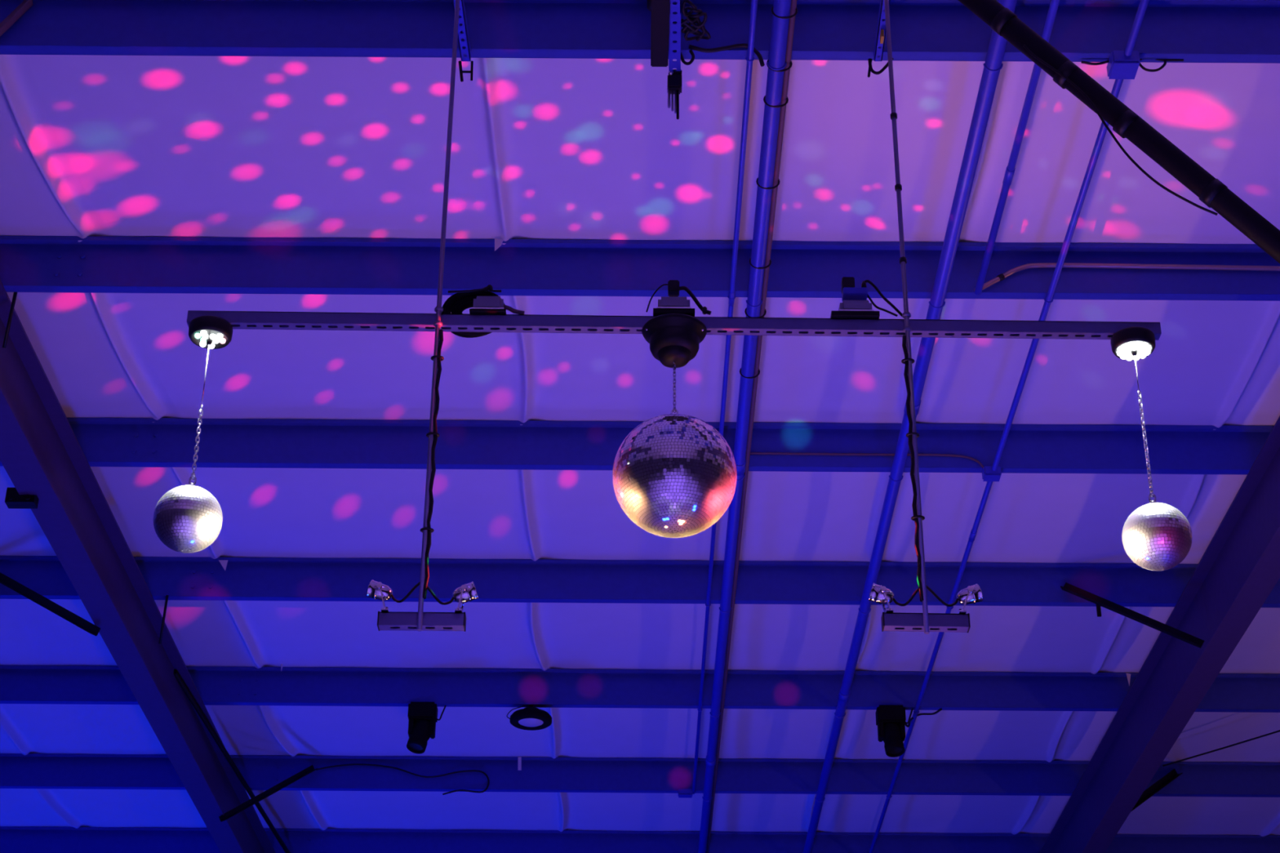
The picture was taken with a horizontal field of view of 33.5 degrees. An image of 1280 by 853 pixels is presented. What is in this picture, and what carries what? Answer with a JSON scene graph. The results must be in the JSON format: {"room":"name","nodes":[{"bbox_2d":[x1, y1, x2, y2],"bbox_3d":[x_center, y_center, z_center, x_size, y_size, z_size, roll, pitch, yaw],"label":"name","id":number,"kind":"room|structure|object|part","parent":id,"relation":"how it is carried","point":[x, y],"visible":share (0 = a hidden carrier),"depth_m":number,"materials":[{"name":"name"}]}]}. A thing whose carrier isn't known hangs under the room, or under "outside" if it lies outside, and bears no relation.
{"room":"entertainment venue","nodes":[
{"label":"entertainment venue","id":0,"kind":"room"},
{"bbox_2d":[0,279,275,852],"bbox_3d":[-2.837,1.080,11.663,0.234,0.450,17.500,0,-29,0],"label":"rafter","id":1,"kind":"object","parent":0,"point":[51,476],"visible":1,"depth_m":11.06,"materials":[{"name":"paint"}]},
{"bbox_3d":[-2.881,0.325,9.902,0.135,0.075,0.034,0,-29,0],"label":"plate","id":2,"kind":"part","parent":1,"relation":"part of","materials":[{"name":"black paint"}]},
{"bbox_3d":[-2.881,0.343,9.934,0.135,0.075,0.034,0,-29,0],"label":"plate","id":3,"kind":"part","parent":1,"relation":"part of","materials":[{"name":"black paint"}]},
{"bbox_3d":[-2.792,-0.705,8.035,0.170,0.014,4.222,0,-29,0],"label":"plate","id":4,"kind":"part","parent":1,"relation":"part of","materials":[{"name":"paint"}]},
{"bbox_2d":[0,572,100,635],"bbox_3d":[-3.259,0.944,11.561,0.961,0.617,0.048,-17,-33,28],"label":"brace","id":5,"kind":"object","parent":1,"relation":"attached to","point":[64,613],"visible":1,"depth_m":11.52,"materials":[{"name":"black paint"}]},
{"bbox_2d":[173,669,290,852],"bbox_3d":[-2.691,2.582,14.797,0.034,0.032,4.598,-1,-29,3],"label":"rod","id":6,"kind":"object","parent":1,"relation":"attached to","point":[180,680],"visible":1,"depth_m":14.03,"materials":[{"name":"black paint"}]},
{"bbox_2d":[218,764,317,822],"bbox_3d":[-2.500,2.469,14.354,0.038,0.606,0.797,-21,-35,34],"label":"brace","id":7,"kind":"object","parent":1,"relation":"attached to","point":[310,769],"visible":1,"depth_m":14.34,"materials":[{"name":"black paint"}]},
{"bbox_2d":[0,753,1279,797],"bbox_3d":[-0.017,2.422,14.758,18.000,0.215,0.113,0,-29,0],"label":"purlin","id":8,"kind":"object","parent":1,"relation":"hanging from","point":[17,771],"visible":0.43,"depth_m":14.76,"materials":[{"name":"paint"}]},
{"bbox_2d":[315,764,489,795],"bbox_3d":[-1.645,2.443,14.723,1.208,0.225,0.010,0,-29,0],"label":"cable","id":9,"kind":"object","parent":8,"relation":"attached to","point":[322,768],"visible":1,"depth_m":14.74,"materials":[{"name":"black plastic"}]},
{"bbox_2d":[678,788,693,798],"bbox_3d":[0.313,2.534,14.690,0.100,0.044,0.070,0,-29,0],"label":"junction box","id":10,"kind":"object","parent":8,"relation":"attached to","point":[682,793],"visible":1,"depth_m":14.66,"materials":[{"name":"paint"}]},
{"bbox_2d":[1130,768,1182,812],"bbox_3d":[3.434,2.497,14.417,0.800,0.553,0.048,22,-35,-33],"label":"brace","id":11,"kind":"object","parent":8,"relation":"attached to","point":[1171,775],"visible":0.61,"depth_m":14.55,"materials":[{"name":"black paint"}]},
{"bbox_2d":[0,54,1279,836],"bbox_3d":[-0.168,-4.626,2.113,19.600,0.086,42.637,0,-29,0],"label":"ceiling","id":12,"kind":"structure","parent":0,"point":[91,144],"depth_m":10.19,"materials":[{"name":"plastic"}]},
{"bbox_2d":[218,560,227,570],"bbox_3d":[-2.335,0.778,11.898,0.052,0.066,0.004,0,-29,0],"label":"tab","id":13,"kind":"object","parent":12,"relation":"attached to","point":[224,562],"visible":1,"depth_m":11.90,"materials":[{"name":"white plastic"}]},
{"bbox_2d":[494,238,503,250],"bbox_3d":[-0.604,-0.777,9.088,0.037,0.065,0.004,0,-29,0],"label":"tab","id":14,"kind":"object","parent":12,"relation":"attached to","point":[498,242],"visible":1,"depth_m":9.09,"materials":[{"name":"white plastic"}]},
{"bbox_2d":[518,756,521,770],"bbox_3d":[-0.833,2.334,14.720,0.026,0.097,0.004,0,-29,0],"label":"tab","id":15,"kind":"object","parent":12,"relation":"attached to","point":[519,757],"visible":1,"depth_m":14.72,"materials":[{"name":"white plastic"}]},
{"bbox_2d":[0,417,1273,475],"bbox_3d":[-0.001,0.096,10.528,18.000,0.215,0.113,0,-29,0],"label":"purlin","id":16,"kind":"object","parent":12,"relation":"hanging from","point":[300,443],"visible":0.87,"depth_m":10.53,"materials":[{"name":"paint"}]},
{"bbox_2d":[692,0,757,794],"bbox_3d":[0.388,0.005,10.100,0.034,0.030,10.504,0,-29,0],"label":"conduit","id":17,"kind":"object","parent":16,"relation":"attached to","point":[749,58],"visible":0.8,"depth_m":8.99,"materials":[{"name":"metal"}]},
{"bbox_2d":[697,0,791,852],"bbox_3d":[0.476,1.200,12.237,0.072,0.070,15.400,0,-29,0],"label":"conduit","id":18,"kind":"object","parent":16,"relation":"attached to","point":[780,27],"visible":0.93,"depth_m":9.46,"materials":[{"name":"metal"}]},
{"bbox_2d":[706,0,797,852],"bbox_3d":[0.486,1.199,12.238,0.094,0.073,15.400,0,-29,0],"label":"pipe","id":19,"kind":"object","parent":18,"relation":"attached to","point":[793,10],"visible":0.87,"depth_m":9.17,"materials":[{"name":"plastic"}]},
{"bbox_2d":[750,452,983,469],"bbox_3d":[1.099,0.176,10.485,1.224,0.104,0.012,0,-29,0],"label":"cable","id":20,"kind":"object","parent":16,"relation":"attached to","point":[751,453],"visible":0.88,"depth_m":10.50,"materials":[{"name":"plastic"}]},
{"bbox_2d":[803,0,1017,852],"bbox_3d":[1.256,1.206,12.237,0.072,0.070,15.400,0,-29,0],"label":"conduit","id":21,"kind":"object","parent":16,"relation":"attached to","point":[993,64],"visible":0.96,"depth_m":9.49,"materials":[{"name":"metal"}]},
{"bbox_2d":[982,466,1001,481],"bbox_3d":[1.732,0.232,10.475,0.085,0.054,0.070,0,-29,0],"label":"junction box","id":22,"kind":"object","parent":16,"relation":"attached to","point":[988,474],"visible":1,"depth_m":10.45,"materials":[{"name":"paint"}]},
{"bbox_2d":[868,0,1149,852],"bbox_3d":[1.734,1.196,12.244,0.040,0.036,15.400,0,-29,0],"label":"conduit","id":23,"kind":"object","parent":16,"relation":"attached to","point":[1143,5],"visible":0.98,"depth_m":9.65,"materials":[{"name":"metal"}]},
{"bbox_2d":[0,235,1279,301],"bbox_3d":[0.005,-0.679,9.118,18.000,0.215,0.113,0,-29,0],"label":"purlin","id":24,"kind":"object","parent":12,"relation":"hanging from","point":[28,264],"visible":1,"depth_m":9.12,"materials":[{"name":"paint"}]},
{"bbox_2d":[2,292,17,348],"bbox_3d":[-2.698,-0.460,9.109,0.015,0.236,0.118,12,-31,-21],"label":"rod","id":25,"kind":"object","parent":24,"relation":"hanging from","point":[15,295],"visible":1,"depth_m":9.10,"materials":[{"name":"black metal"}]},
{"bbox_2d":[973,262,1279,290],"bbox_3d":[2.180,-0.630,9.073,1.522,0.164,0.044,0,-29,0],"label":"conduit","id":26,"kind":"object","parent":24,"relation":"attached to","point":[1001,277],"visible":1,"depth_m":9.10,"materials":[{"name":"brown metal"}]},
{"bbox_2d":[0,0,1279,62],"bbox_3d":[0.010,-1.454,7.708,18.000,0.215,0.113,0,-29,0],"label":"purlin","id":27,"kind":"object","parent":12,"relation":"hanging from","point":[1193,31],"visible":1,"depth_m":7.70,"materials":[{"name":"paint"}]},
{"bbox_2d":[0,0,33,36],"bbox_3d":[-2.273,-1.480,7.680,0.135,0.188,0.038,3,-29,-5],"label":"brace","id":28,"kind":"object","parent":27,"relation":"attached to","point":[25,5],"visible":1,"depth_m":7.68,"materials":[{"name":"brown"}]},
{"bbox_2d":[452,0,473,81],"bbox_3d":[-0.627,-1.432,7.404,0.055,0.117,0.600,0,-29,0],"label":"hanger","id":29,"kind":"object","parent":27,"relation":"hanging from","point":[463,20],"visible":0.8,"depth_m":7.56,"materials":[{"name":"paint"}]},
{"bbox_2d":[417,0,459,631],"bbox_3d":[-0.623,-0.538,6.742,0.036,2.568,0.035,-24,-37,37],"label":"hanging rod","id":30,"kind":"object","parent":29,"relation":"hanging from","point":[433,435],"visible":1,"depth_m":6.52,"materials":[{"name":"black metal"}]},
{"bbox_2d":[377,611,466,631],"bbox_3d":[-0.633,0.566,6.174,0.253,0.043,0.043,0,-29,0],"label":"bar","id":31,"kind":"object","parent":30,"relation":"attached to","point":[391,621],"visible":1,"depth_m":6.16,"materials":[{"name":"metal"}]},
{"bbox_2d":[366,579,420,612],"bbox_3d":[-0.715,0.500,6.210,0.166,0.109,0.092,0,-29,0],"label":"pinspot","id":32,"kind":"object","parent":31,"relation":"attached to","point":[375,590],"visible":1,"depth_m":6.20,"materials":[{"name":"silver metal"}]},
{"bbox_3d":[-0.758,0.464,6.184,0.016,0.016,0.012,0,-29,0],"label":"knob","id":33,"kind":"part","parent":32,"relation":"part of","materials":[{"name":"silver metal"}]},
{"bbox_3d":[-0.683,0.483,6.195,0.104,0.067,0.023,-11,-31,20],"label":"power cord","id":34,"kind":"part","parent":32,"relation":"part of","materials":[{"name":"black plastic"}]},
{"bbox_2d":[426,581,478,612],"bbox_3d":[-0.554,0.502,6.209,0.165,0.106,0.092,0,-29,0],"label":"pinspot","id":35,"kind":"object","parent":31,"relation":"attached to","point":[466,593],"visible":1,"depth_m":6.20,"materials":[{"name":"silver metal"}]},
{"bbox_3d":[-0.587,0.488,6.192,0.103,0.068,0.023,12,-31,-20],"label":"power cord","id":36,"kind":"part","parent":35,"relation":"part of","materials":[{"name":"black plastic"}]},
{"bbox_3d":[-0.512,0.470,6.182,0.016,0.016,0.012,0,-29,0],"label":"knob","id":37,"kind":"part","parent":35,"relation":"part of","materials":[{"name":"silver metal"}]},
{"bbox_2d":[186,310,1161,340],"bbox_3d":[0.105,-0.317,6.662,3.042,0.059,0.041,0,-29,0],"label":"bar","id":38,"kind":"object","parent":30,"relation":"hanging from","point":[260,320],"visible":0.91,"depth_m":6.65,"materials":[{"name":"metal"}]},
{"bbox_2d":[188,315,232,349],"bbox_3d":[-1.342,-0.286,6.640,0.136,0.067,0.136,0,-29,0],"label":"led rotator","id":39,"kind":"object","parent":38,"relation":"attached to","point":[203,331],"visible":1,"depth_m":6.61,"materials":[{"name":"black plastic"}]},
{"bbox_2d":[153,343,222,553],"bbox_3d":[-1.344,0.053,6.453,0.203,0.711,0.203,23,-36,-35],"label":"ball","id":40,"kind":"object","parent":39,"relation":"hanging from","point":[188,518],"visible":1,"depth_m":6.26,"materials":[{"name":"grey metal"}]},
{"bbox_3d":[-1.344,0.048,6.456,0.011,0.258,0.011,-7,-30,14],"label":"chain","id":41,"kind":"part","parent":40,"relation":"part of","materials":[{"name":"silver metal"}]},
{"bbox_3d":[-1.343,-0.158,6.569,0.003,0.230,0.003,-11,-31,20],"label":"cord","id":42,"kind":"part","parent":40,"relation":"part of","materials":[{"name":"silver metal"}]},
{"bbox_2d":[440,284,524,337],"bbox_3d":[-0.498,-0.382,6.726,0.271,0.169,0.135,0,-29,0],"label":"motor","id":43,"kind":"object","parent":38,"relation":"on","point":[482,304],"depth_m":6.72,"materials":[{"name":"black metal"}]},
{"bbox_3d":[-0.530,-0.361,6.764,0.208,0.169,0.047,0,-29,0],"label":"hanging cable coil","id":44,"kind":"part","parent":43,"relation":"part of","materials":[{"name":"black rubber"}]},
{"bbox_2d":[641,280,711,368],"bbox_3d":[0.108,-0.327,6.668,0.204,0.293,0.204,-25,-38,38],"label":"motor","id":45,"kind":"object","parent":38,"relation":"attached to","point":[675,334],"visible":1,"depth_m":6.59,"materials":[{"name":"black plastic"}]},
{"bbox_3d":[0.055,-0.406,6.711,0.072,0.106,0.004,0,-29,0],"label":"thin cord","id":46,"kind":"part","parent":45,"relation":"part of","materials":[{"name":"black plastic"}]},
{"bbox_2d":[830,276,902,319],"bbox_3d":[0.714,-0.397,6.708,0.231,0.157,0.083,0,-29,0],"label":"motor","id":47,"kind":"object","parent":38,"relation":"on","point":[855,304],"visible":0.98,"depth_m":6.68,"materials":[{"name":"grey metal"}]},
{"bbox_2d":[841,287,867,301],"bbox_3d":[0.678,-0.416,6.719,0.077,0.028,0.050,0,-29,0],"label":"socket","id":48,"kind":"object","parent":47,"relation":"attached to","point":[853,294],"depth_m":6.70,"materials":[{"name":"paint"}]},
{"bbox_3d":[0.758,-0.388,6.704,0.105,0.098,0.007,0,-29,0],"label":"thin cord","id":49,"kind":"part","parent":47,"relation":"part of","materials":[{"name":"black plastic"}]},
{"bbox_2d":[1111,326,1155,360],"bbox_3d":[1.539,-0.251,6.632,0.136,0.067,0.136,0,-29,0],"label":"led rotator","id":50,"kind":"object","parent":38,"relation":"attached to","point":[1139,341],"visible":1,"depth_m":6.60,"materials":[{"name":"black plastic"}]},
{"bbox_2d":[1121,355,1192,571],"bbox_3d":[1.536,0.097,6.440,0.203,0.729,0.203,-9,-30,17],"label":"ball","id":51,"kind":"object","parent":50,"relation":"hanging from","point":[1157,536],"visible":1,"depth_m":6.25,"materials":[{"name":"grey metal"}]},
{"bbox_3d":[1.538,-0.161,6.582,0.003,0.142,0.003,12,-31,-20],"label":"cord","id":52,"kind":"part","parent":51,"relation":"part of","materials":[{"name":"silver metal"}]},
{"bbox_3d":[1.537,0.052,6.465,0.011,0.366,0.011,-7,-30,14],"label":"chain","id":53,"kind":"part","parent":51,"relation":"part of","materials":[{"name":"silver metal"}]},
{"bbox_2d":[667,0,711,119],"bbox_3d":[0.173,-1.365,7.378,0.155,0.233,0.717,0,-29,0],"label":"hanger","id":54,"kind":"object","parent":27,"relation":"hanging from","point":[674,77],"depth_m":7.52,"materials":[{"name":"paint"}]},
{"bbox_2d":[647,0,669,66],"bbox_3d":[0.063,-1.508,7.278,0.077,0.098,0.761,0,-29,0],"label":"box","id":55,"kind":"object","parent":54,"relation":"attached to","point":[660,9],"visible":1,"depth_m":7.42,"materials":[{"name":"black paint"}]},
{"bbox_3d":[0.040,-1.472,7.328,0.032,0.080,0.080,0,-29,0],"label":"knob","id":56,"kind":"part","parent":55,"relation":"part of","materials":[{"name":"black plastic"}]},
{"bbox_3d":[0.105,-1.184,7.659,0.009,0.085,0.009,-11,-31,20],"label":"threaded rod","id":57,"kind":"part","parent":54,"relation":"part of","materials":[{"name":"blue metal"}]},
{"bbox_3d":[0.117,-1.177,7.655,0.007,0.100,0.007,-11,-31,20],"label":"threaded rod","id":58,"kind":"part","parent":54,"relation":"part of","materials":[{"name":"blue metal"}]},
{"bbox_3d":[0.128,-1.173,7.652,0.007,0.110,0.007,-11,-31,20],"label":"threaded rod","id":59,"kind":"part","parent":54,"relation":"part of","materials":[{"name":"blue metal"}]},
{"bbox_3d":[0.136,-1.162,7.646,0.009,0.135,0.009,-11,-31,20],"label":"threaded rod","id":60,"kind":"part","parent":54,"relation":"part of","materials":[{"name":"black paint"}]},
{"bbox_2d":[680,49,694,65],"bbox_3d":[0.168,-1.325,7.634,0.060,0.067,0.010,0,-29,0],"label":"cable loop","id":61,"kind":"object","parent":54,"relation":"hanging from","point":[691,52],"visible":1,"depth_m":7.62,"materials":[{"name":"black plastic"}]},
{"bbox_3d":[0.193,-1.424,7.475,0.116,0.035,0.214,0,-29,0],"label":"cable coil","id":62,"kind":"part","parent":54,"relation":"part of","materials":[{"name":"black rubber"}]},
{"bbox_2d":[688,43,764,66],"bbox_3d":[0.311,-1.337,7.641,0.272,0.098,0.014,0,-29,0],"label":"power cable","id":63,"kind":"object","parent":27,"relation":"attached to","point":[756,51],"visible":1,"depth_m":7.65,"materials":[{"name":"black plastic"}]},
{"bbox_2d":[867,0,893,77],"bbox_3d":[0.864,-1.446,7.380,0.093,0.097,0.631,0,-29,0],"label":"hanger","id":64,"kind":"object","parent":27,"relation":"hanging from","point":[881,26],"visible":0.8,"depth_m":7.54,"materials":[{"name":"paint"}]},
{"bbox_2d":[884,0,929,634],"bbox_3d":[0.829,-0.529,6.743,0.036,2.566,0.035,-24,-37,37],"label":"hanging rod","id":65,"kind":"object","parent":64,"relation":"hanging from","point":[908,361],"visible":1,"depth_m":6.53,"materials":[{"name":"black metal"}]},
{"bbox_2d":[880,612,970,632],"bbox_3d":[0.830,0.569,6.178,0.251,0.045,0.043,0,-29,0],"label":"bar","id":66,"kind":"object","parent":65,"relation":"attached to","point":[900,622],"visible":0.96,"depth_m":6.16,"materials":[{"name":"metal"}]},
{"bbox_2d":[868,582,919,613],"bbox_3d":[0.748,0.506,6.213,0.162,0.101,0.092,0,-29,0],"label":"pinspot","id":67,"kind":"object","parent":66,"relation":"attached to","point":[880,594],"visible":1,"depth_m":6.20,"materials":[{"name":"silver metal"}]},
{"bbox_3d":[0.708,0.474,6.184,0.016,0.016,0.012,0,-29,0],"label":"knob","id":68,"kind":"part","parent":67,"relation":"part of","materials":[{"name":"silver metal"}]},
{"bbox_3d":[0.781,0.493,6.195,0.100,0.067,0.023,-12,-31,21],"label":"power cord","id":69,"kind":"part","parent":67,"relation":"part of","materials":[{"name":"black plastic"}]},
{"bbox_2d":[925,583,982,613],"bbox_3d":[0.913,0.508,6.212,0.177,0.103,0.092,0,-29,0],"label":"pinspot","id":70,"kind":"object","parent":66,"relation":"attached to","point":[973,594],"visible":0.99,"depth_m":6.20,"materials":[{"name":"silver metal"}]},
{"bbox_3d":[0.880,0.494,6.194,0.114,0.067,0.022,11,-30,-18],"label":"power cord","id":71,"kind":"part","parent":70,"relation":"part of","materials":[{"name":"black plastic"}]},
{"bbox_3d":[0.961,0.476,6.184,0.016,0.016,0.012,0,-29,0],"label":"knob","id":72,"kind":"part","parent":70,"relation":"part of","materials":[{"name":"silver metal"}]},
{"bbox_2d":[974,0,1059,295],"bbox_3d":[1.443,-1.542,7.265,0.042,0.038,4.038,0,-29,0],"label":"conduit","id":73,"kind":"object","parent":27,"relation":"attached to","point":[1007,180],"visible":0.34,"depth_m":8.15,"materials":[{"name":"metal"}]},
{"bbox_2d":[1106,50,1140,79],"bbox_3d":[1.744,-1.305,7.672,0.100,0.059,0.100,0,-29,0],"label":"junction box","id":74,"kind":"object","parent":27,"relation":"attached to","point":[1119,66],"visible":1,"depth_m":7.64,"materials":[{"name":"paint"}]},
{"bbox_2d":[1080,58,1183,71],"bbox_3d":[1.779,-1.319,7.687,0.371,0.091,0.009,0,-29,0],"label":"cable loop","id":75,"kind":"object","parent":27,"relation":"hanging from","point":[1165,60],"visible":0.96,"depth_m":7.68,"materials":[{"name":"black plastic"}]},
{"bbox_2d":[0,555,1279,608],"bbox_3d":[-0.006,0.871,11.938,18.000,0.215,0.113,0,-29,0],"label":"purlin","id":76,"kind":"object","parent":12,"relation":"hanging from","point":[180,578],"visible":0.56,"depth_m":11.94,"materials":[{"name":"paint"}]},
{"bbox_2d":[158,595,168,644],"bbox_3d":[-2.661,1.078,11.880,0.014,0.252,0.136,9,-30,-15],"label":"rod","id":77,"kind":"object","parent":76,"relation":"hanging from","point":[166,596],"visible":1,"depth_m":11.87,"materials":[{"name":"black plastic"}]},
{"bbox_2d":[1096,604,1101,617],"bbox_3d":[2.564,1.008,11.899,0.022,0.120,0.012,0,-29,0],"label":"clip","id":78,"kind":"object","parent":76,"relation":"attached to","point":[1098,607],"visible":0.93,"depth_m":11.88,"materials":[{"name":"black paint"}]},
{"bbox_2d":[1060,582,1204,648],"bbox_3d":[2.696,1.026,11.675,0.736,0.505,0.048,-11,-31,20],"label":"brace","id":79,"kind":"object","parent":76,"relation":"attached to","point":[1070,588],"visible":1,"depth_m":11.67,"materials":[{"name":"black paint"}]},
{"bbox_2d":[0,665,1279,712],"bbox_3d":[-0.011,1.647,13.348,18.000,0.215,0.113,0,-29,0],"label":"purlin","id":80,"kind":"object","parent":12,"relation":"hanging from","point":[19,684],"visible":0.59,"depth_m":13.35,"materials":[{"name":"paint"}]},
{"bbox_2d":[406,702,446,754],"bbox_3d":[-1.329,1.877,13.231,0.232,0.317,0.157,0,-29,0],"label":"spotlight","id":81,"kind":"object","parent":80,"relation":"hanging from","point":[422,716],"visible":1,"depth_m":13.21,"materials":[{"name":"black metal"}]},
{"bbox_3d":[-1.424,1.875,13.246,0.030,0.120,0.090,0,-29,0],"label":"yoke arm","id":82,"kind":"part","parent":81,"relation":"part of","materials":[{"name":"black metal"}]},
{"bbox_3d":[-1.292,1.875,13.246,0.030,0.120,0.090,0,-29,0],"label":"yoke arm","id":83,"kind":"part","parent":81,"relation":"part of","materials":[{"name":"black"}]},
{"bbox_2d":[506,704,551,730],"bbox_3d":[-0.680,1.803,13.288,0.261,0.125,0.261,-19,-34,32],"label":"lamp","id":84,"kind":"object","parent":80,"relation":"hanging from","point":[531,717],"visible":1,"depth_m":13.22,"materials":[{"name":"black plastic"}]},
{"bbox_3d":[-0.781,1.789,13.295,0.104,0.090,0.005,0,-29,0],"label":"safety cord","id":85,"kind":"part","parent":84,"relation":"part of","materials":[{"name":"black plastic"}]},
{"bbox_2d":[875,705,913,757],"bbox_3d":[1.594,1.896,13.231,0.232,0.316,0.158,0,-29,0],"label":"spotlight","id":86,"kind":"object","parent":80,"relation":"hanging from","point":[890,719],"visible":1,"depth_m":13.21,"materials":[{"name":"black metal"}]},
{"bbox_3d":[1.500,1.895,13.246,0.030,0.120,0.090,0,-29,0],"label":"yoke arm","id":87,"kind":"part","parent":86,"relation":"part of","materials":[{"name":"black metal"}]},
{"bbox_3d":[1.632,1.895,13.246,0.030,0.120,0.090,0,-29,0],"label":"yoke arm","id":88,"kind":"part","parent":86,"relation":"part of","materials":[{"name":"black"}]},
{"bbox_2d":[904,708,942,727],"bbox_3d":[1.784,1.835,13.390,0.270,0.060,0.106,-11,-31,20],"label":"cable loop","id":89,"kind":"object","parent":80,"relation":"hanging from","point":[940,709],"visible":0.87,"depth_m":13.36,"materials":[{"name":"black plastic"}]},
{"bbox_2d":[0,826,1279,852],"bbox_3d":[-0.022,3.197,16.168,18.000,0.215,0.113,0,-29,0],"label":"purlin","id":90,"kind":"object","parent":12,"relation":"hanging from","point":[12,839],"visible":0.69,"depth_m":16.18,"materials":[{"name":"paint"}]},
{"bbox_2d":[958,0,1279,263],"bbox_3d":[1.719,-0.726,6.454,2.575,2.869,0.081,0,-29,0],"label":"diagonal pole","id":91,"kind":"object","parent":12,"relation":"attached to","point":[1125,122],"visible":0.98,"depth_m":6.53,"materials":[{"name":"black metal"}]},
{"bbox_2d":[1022,44,1217,215],"bbox_3d":[1.467,-0.915,6.523,0.533,0.643,0.007,0,-29,0],"label":"cable","id":92,"kind":"object","parent":91,"relation":"hanging from","point":[1073,84],"visible":1,"depth_m":6.50,"materials":[{"name":"black plastic"}]},
{"bbox_2d":[1125,672,1130,686],"bbox_3d":[3.061,1.585,13.311,0.028,0.089,0.004,0,-29,0],"label":"tab","id":93,"kind":"object","parent":12,"relation":"attached to","point":[1128,675],"visible":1,"depth_m":13.31,"materials":[{"name":"white plastic"}]},
{"bbox_2d":[612,361,737,537],"bbox_3d":[0.105,0.044,6.464,0.375,0.613,0.375,0,-29,0],"label":"ball","id":94,"kind":"object","parent":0,"point":[674,475],"visible":1,"depth_m":6.27,"materials":[{"name":"grey metal"}]},
{"bbox_3d":[0.106,-0.133,6.561,0.009,0.208,0.009,-7,-30,14],"label":"chain","id":95,"kind":"part","parent":94,"relation":"part of","materials":[{"name":"silver metal"}]},
{"bbox_2d":[1040,416,1279,852],"bbox_3d":[3.077,1.125,11.660,0.155,0.460,17.500,0,-29,0],"label":"rafter","id":96,"kind":"object","parent":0,"point":[1239,568],"visible":1,"depth_m":11.94,"materials":[{"name":"paint"}]},
{"bbox_2d":[1162,729,1279,766],"bbox_3d":[3.799,2.084,13.810,0.012,0.052,1.030,20,-34,-32],"label":"cable","id":97,"kind":"object","parent":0,"point":[1277,731],"visible":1,"depth_m":13.82,"materials":[{"name":"black plastic"}]}
]}

